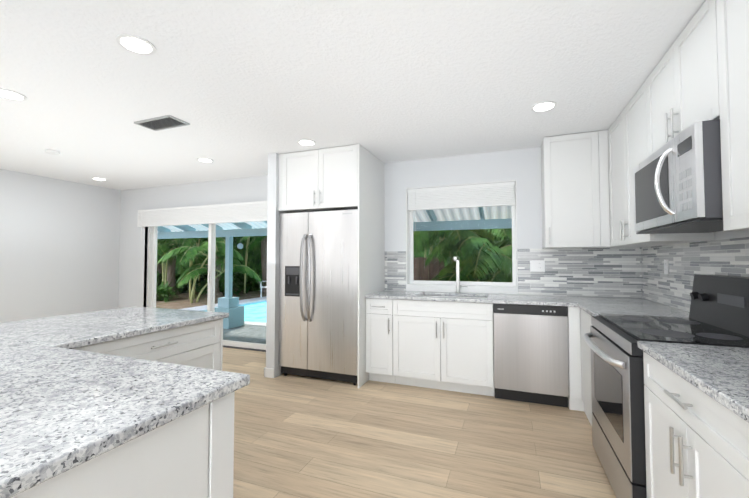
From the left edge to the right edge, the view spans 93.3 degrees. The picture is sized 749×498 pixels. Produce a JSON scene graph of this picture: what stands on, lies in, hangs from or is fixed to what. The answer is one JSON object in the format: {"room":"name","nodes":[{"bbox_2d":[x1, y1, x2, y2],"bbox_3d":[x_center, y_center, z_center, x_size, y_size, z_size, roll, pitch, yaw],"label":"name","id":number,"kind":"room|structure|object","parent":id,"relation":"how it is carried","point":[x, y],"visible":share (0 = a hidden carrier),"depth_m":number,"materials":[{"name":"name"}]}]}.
{"room":"kitchen","nodes":[
{"label":"kitchen","id":0,"kind":"room"},
{"bbox_2d":[0,169,120,322],"bbox_3d":[-5.736,0.126,2.587,0.200,2.470,7.380,-1,-2,21],"label":"wall","id":1,"kind":"structure","parent":0,"point":[59,247],"depth_m":5.16,"materials":[{"name":"white paint"}]},
{"bbox_2d":[266,153,285,377],"bbox_3d":[-0.995,0.181,4.285,0.113,2.470,0.820,-1,-2,21],"label":"wall","id":2,"kind":"structure","parent":0,"point":[272,298],"depth_m":3.91,"materials":[{"name":"white paint"}]},
{"bbox_2d":[264,367,273,377],"bbox_3d":[-1.046,1.366,4.259,0.039,0.100,0.834,-1,-2,21],"label":"baseboard","id":3,"kind":"structure","parent":2,"relation":"attached to","point":[268,372],"depth_m":3.85,"materials":[{"name":"white wood"}]},
{"bbox_2d":[0,0,705,189],"bbox_3d":[-2.169,-1.179,1.372,7.760,0.060,7.580,-1,-2,21],"label":"ceiling","id":4,"kind":"structure","parent":0,"point":[244,88],"depth_m":2.31,"materials":[{"name":"white paint"}]},
{"bbox_2d":[0,88,26,100],"bbox_3d":[-2.622,-1.107,2.539,0.183,0.008,0.183,1,-2,-24],"label":"recessed light","id":5,"kind":"object","parent":4,"relation":"in","point":[4,93],"depth_m":2.54,"materials":[{"name":"white plastic"}]},
{"bbox_2d":[45,149,59,154],"bbox_3d":[-3.502,-1.051,3.849,0.120,0.036,0.120,-1,-2,21],"label":"smoke detector","id":6,"kind":"object","parent":4,"relation":"attached to","point":[51,152],"visible":1,"depth_m":3.82,"materials":[{"name":"white plastic"}]},
{"bbox_2d":[91,177,106,180],"bbox_3d":[-4.024,-1.022,5.172,0.183,0.008,0.183,1,-2,-24],"label":"recessed light","id":7,"kind":"object","parent":4,"relation":"in","point":[95,178],"depth_m":5.16,"materials":[{"name":"white"}]},
{"bbox_2d":[116,34,155,54],"bbox_3d":[-1.315,-1.126,1.954,0.183,0.008,0.183,1,-2,-24],"label":"recessed light","id":8,"kind":"object","parent":4,"relation":"in","point":[136,44],"depth_m":1.94,"materials":[{"name":"white plastic"}]},
{"bbox_2d":[134,115,189,130],"bbox_3d":[-1.843,-1.088,3.065,0.420,0.012,0.200,-1,-2,21],"label":"ceiling vent","id":9,"kind":"object","parent":4,"relation":"in","point":[162,122],"visible":1,"depth_m":3.05,"materials":[{"name":"grey metal"}]},
{"bbox_2d":[197,158,213,162],"bbox_3d":[-2.008,-1.053,4.199,0.183,0.008,0.183,1,-2,-24],"label":"recessed light","id":10,"kind":"object","parent":4,"relation":"in","point":[207,160],"depth_m":4.19,"materials":[{"name":"white plastic"}]},
{"bbox_2d":[298,139,315,145],"bbox_3d":[-0.684,-1.073,3.575,0.183,0.008,0.183,1,-2,-24],"label":"recessed light","id":11,"kind":"object","parent":4,"relation":"in","point":[305,142],"depth_m":3.55,"materials":[{"name":"white plastic"}]},
{"bbox_2d":[531,101,556,111],"bbox_3d":[1.309,-1.100,2.739,0.183,0.008,0.183,1,-2,-24],"label":"recessed light","id":12,"kind":"object","parent":4,"relation":"in","point":[546,105],"depth_m":2.72,"materials":[{"name":"white plastic"}]},
{"bbox_2d":[118,147,642,307],"bbox_3d":[-0.852,0.197,4.776,7.760,2.470,0.200,-1,-2,21],"label":"wall","id":13,"kind":"structure","parent":0,"point":[522,167],"depth_m":4.27,"materials":[{"name":"white paint"}]},
{"bbox_2d":[137,201,266,230],"bbox_3d":[-2.538,-0.387,5.285,2.780,0.520,0.091,-1,-2,21],"label":"door blinds","id":14,"kind":"object","parent":13,"relation":"attached to","point":[256,211],"visible":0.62,"depth_m":5.24,"materials":[{"name":"white fabric"}]},
{"bbox_2d":[144,224,265,351],"bbox_3d":[-2.495,0.451,5.371,2.661,2.000,0.149,-1,-2,21],"label":"door unit","id":15,"kind":"structure","parent":13,"relation":"in","point":[151,269],"depth_m":5.42,"materials":[{"name":"white"}]},
{"bbox_2d":[406,180,517,288],"bbox_3d":[0.982,-0.149,4.080,1.230,1.165,0.212,-1,-2,21],"label":"window","id":16,"kind":"structure","parent":13,"relation":"in","point":[410,281],"depth_m":4.06,"materials":[{"name":"white"}]},
{"bbox_2d":[407,182,514,230],"bbox_3d":[0.961,-0.469,4.036,1.198,0.500,0.060,-1,-2,21],"label":"window blinds","id":17,"kind":"object","parent":16,"relation":"attached to","point":[480,195],"visible":0.92,"depth_m":4.00,"materials":[{"name":"white fabric"}]},
{"bbox_2d":[385,248,640,297],"bbox_3d":[1.328,0.242,3.829,2.580,0.483,0.008,-1,-2,21],"label":"tile backsplash","id":18,"kind":"structure","parent":13,"relation":"attached to","point":[615,272],"depth_m":3.58,"materials":[{"name":"tile"}]},
{"bbox_2d":[530,260,544,271],"bbox_3d":[1.695,0.176,3.681,0.138,0.118,0.010,-1,-2,21],"label":"outlet","id":19,"kind":"object","parent":18,"relation":"attached to","point":[537,265],"visible":1,"depth_m":3.68,"materials":[{"name":"white plastic"}]},
{"bbox_2d":[541,130,608,248],"bbox_3d":[1.935,-0.545,3.449,0.530,1.068,0.327,-1,-2,21],"label":"upper cabinet","id":20,"kind":"object","parent":13,"relation":"attached to","point":[574,167],"depth_m":3.30,"materials":[{"name":"white paint"}]},
{"bbox_2d":[222,347,615,497],"bbox_3d":[-2.169,1.349,1.290,7.760,0.060,7.580,-1,-2,21],"label":"floor","id":21,"kind":"structure","parent":0,"point":[297,436],"depth_m":2.47,"materials":[{"name":"brown wood"}]},
{"bbox_2d":[0,306,249,497],"bbox_3d":[-1.567,0.846,0.824,1.990,0.916,3.410,-1,-2,21],"label":"kitchen island","id":22,"kind":"object","parent":21,"relation":"on","point":[132,402],"visible":1,"depth_m":0.97,"materials":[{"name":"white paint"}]},
{"bbox_2d":[279,209,357,384],"bbox_3d":[-0.498,0.509,4.068,0.947,1.800,0.790,-1,-2,21],"label":"fridge","id":23,"kind":"object","parent":21,"relation":"on","point":[318,305],"visible":0.88,"depth_m":3.74,"materials":[{"name":"grey metal"}]},
{"bbox_2d":[278,144,384,387],"bbox_3d":[-0.481,0.176,4.090,0.984,2.467,0.814,-1,-2,21],"label":"tall cabinet","id":24,"kind":"object","parent":21,"relation":"on","point":[350,177],"visible":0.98,"depth_m":3.78,"materials":[{"name":"white paint"}]},
{"bbox_2d":[365,257,662,410],"bbox_3d":[1.222,0.733,3.513,2.593,1.314,0.641,-1,-2,21],"label":"base unit","id":25,"kind":"object","parent":21,"relation":"on","point":[434,340],"depth_m":3.44,"materials":[{"name":"white paint"}]},
{"bbox_2d":[365,290,748,422],"bbox_3d":[0.809,0.456,2.442,2.593,0.032,2.951,-1,-2,21],"label":"countertop","id":26,"kind":"structure","parent":25,"relation":"on","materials":[{"name":"grey stone"}]},
{"bbox_2d":[493,303,568,407],"bbox_3d":[1.482,0.948,3.411,0.607,0.880,0.616,-1,-2,21],"label":"stainless steel dishwasher","id":27,"kind":"object","parent":21,"relation":"on","point":[531,364],"visible":0.96,"depth_m":3.13,"materials":[{"name":"grey metal"}]},
{"bbox_2d":[577,301,688,425],"bbox_3d":[1.903,0.902,2.557,0.643,0.913,0.647,-1,-2,21],"label":"base unit","id":28,"kind":"object","parent":21,"relation":"on","point":[585,309],"depth_m":2.77,"materials":[{"name":"white paint"}]},
{"bbox_2d":[583,274,748,497],"bbox_3d":[1.577,0.743,1.888,0.735,1.190,0.835,-1,-2,21],"label":"electric range","id":29,"kind":"object","parent":21,"relation":"on","point":[719,311],"visible":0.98,"depth_m":1.80,"materials":[{"name":"black metal"}]},
{"bbox_2d":[637,341,748,497],"bbox_3d":[1.339,0.854,1.085,0.643,0.913,0.818,-1,-2,21],"label":"base unit","id":30,"kind":"object","parent":21,"relation":"on","point":[696,401],"depth_m":1.18,"materials":[{"name":"white paint"}]},
{"bbox_2d":[649,231,748,302],"bbox_3d":[1.326,0.038,-0.111,0.200,2.470,7.380,-1,-2,21],"label":"wall","id":31,"kind":"structure","parent":0,"point":[720,235],"depth_m":2.02,"materials":[{"name":"grey and white mosaic strip tile"},{"name":"grout"}]},
{"bbox_2d":[605,129,608,159],"bbox_3d":[2.325,-0.551,3.269,0.328,1.068,0.384,-1,-2,21],"label":"upper cabinet","id":32,"kind":"object","parent":31,"relation":"attached to","point":[606,131],"depth_m":3.22,"materials":[{"name":"white paint"}]},
{"bbox_2d":[609,76,714,247],"bbox_3d":[2.094,-0.571,2.666,0.328,1.068,1.024,-1,-2,21],"label":"upper cabinet","id":33,"kind":"object","parent":31,"relation":"attached to","point":[629,133],"depth_m":2.69,"materials":[{"name":"white paint"}]},
{"bbox_2d":[649,0,716,155],"bbox_3d":[1.783,-0.847,1.860,0.328,0.568,0.833,-1,-2,21],"label":"upper cabinet","id":34,"kind":"object","parent":31,"relation":"attached to","point":[700,72],"depth_m":1.82,"materials":[{"name":"white paint"}]},
{"bbox_2d":[633,119,722,233],"bbox_3d":[1.706,-0.329,1.873,0.474,0.437,0.827,-1,-2,21],"label":"over-the-range microwave","id":35,"kind":"object","parent":34,"relation":"attached to","point":[677,179],"visible":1,"depth_m":1.69,"materials":[{"name":"grey metal"}]},
{"bbox_2d":[641,237,748,311],"bbox_3d":[2.019,0.183,1.991,0.008,0.483,2.950,-1,-2,21],"label":"tile backsplash","id":36,"kind":"structure","parent":31,"relation":"attached to","point":[726,257],"depth_m":2.53,"materials":[{"name":"tile"}]},
{"bbox_2d":[664,260,668,274],"bbox_3d":[2.327,0.143,2.823,0.009,0.118,0.075,-1,-2,21],"label":"electrical outlet plate","id":37,"kind":"object","parent":36,"relation":"attached to","point":[666,266],"visible":0.98,"depth_m":2.81,"materials":[{"name":"white plastic"}]},
{"bbox_2d":[709,0,748,235],"bbox_3d":[1.498,-0.621,1.106,0.328,1.068,0.882,-1,-2,21],"label":"upper cabinet","id":38,"kind":"object","parent":31,"relation":"attached to","point":[730,17],"depth_m":1.44,"materials":[{"name":"white paint"}]},
{"label":"outside","id":39,"kind":"structure","parent":0,"visible":0},
{"bbox_2d":[156,286,266,308],"bbox_3d":[1.908,2.309,25.515,65.000,0.070,40.620,-1,-2,21],"label":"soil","id":40,"kind":"structure","parent":39,"point":[176,300],"depth_m":12.79,"materials":[{"name":"brown soil"}]},
{"bbox_2d":[181,296,266,325],"bbox_3d":[-2.483,2.354,10.521,5.700,1.210,5.348,-1,-2,21],"label":"pool deck","id":41,"kind":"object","parent":40,"relation":"on","point":[251,301],"depth_m":11.05,"materials":[{"name":"concrete"}]},
{"bbox_2d":[244,302,265,322],"bbox_3d":[-2.397,2.358,10.327,4.398,1.070,4.448,-1,-2,21],"label":"pool water","id":42,"kind":"structure","parent":41,"relation":"in","point":[254,312],"depth_m":10.11,"materials":[{"name":"blue liquid"}]},
{"bbox_2d":[260,281,266,296],"bbox_3d":[-3.967,1.375,13.674,0.610,0.950,0.679,-1,-2,21],"label":"chair","id":43,"kind":"object","parent":41,"relation":"on","point":[261,286],"depth_m":13.47,"materials":[{"name":"white plastic"}]},
{"bbox_2d":[223,325,265,343],"bbox_3d":[-1.474,1.633,6.184,13.500,0.030,2.069,-1,-2,21],"label":"patio slab","id":44,"kind":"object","parent":40,"relation":"on","point":[245,333],"depth_m":6.77,"materials":[{"name":"concrete"}]},
{"bbox_2d":[215,237,243,328],"bbox_3d":[-3.146,0.699,7.636,0.460,1.930,0.460,-1,-2,21],"label":"patio post","id":45,"kind":"object","parent":44,"relation":"on","point":[236,316],"depth_m":7.37,"materials":[{"name":"teal paint"}]},
{"bbox_2d":[157,207,511,238],"bbox_3d":[-1.631,-0.716,6.267,13.000,0.807,1.968,-1,-2,21],"label":"beams","id":46,"kind":"structure","parent":45,"relation":"on","point":[246,229],"depth_m":6.14,"materials":[{"name":"teal paint"}]},
{"bbox_2d":[237,236,242,248],"bbox_3d":[-2.866,-0.132,7.555,0.124,0.274,0.130,-1,-2,21],"label":"hanging ornament","id":47,"kind":"object","parent":46,"relation":"hanging from","point":[239,245],"depth_m":7.51,"materials":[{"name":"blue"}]},
{"bbox_2d":[163,206,511,231],"bbox_3d":[-1.587,-0.800,6.387,13.000,0.674,2.218,-1,-2,21],"label":"roof","id":48,"kind":"structure","parent":46,"relation":"on","point":[496,212],"depth_m":6.08,"materials":[{"name":"metal"}]},
{"bbox_2d":[156,228,512,302],"bbox_3d":[-2.573,-2.719,12.552,58.000,10.198,12.673,-1,-2,21],"label":"garden","id":49,"kind":"object","parent":40,"relation":"on","point":[434,253],"depth_m":11.53,"materials":[{"name":"green plant"}]}
]}

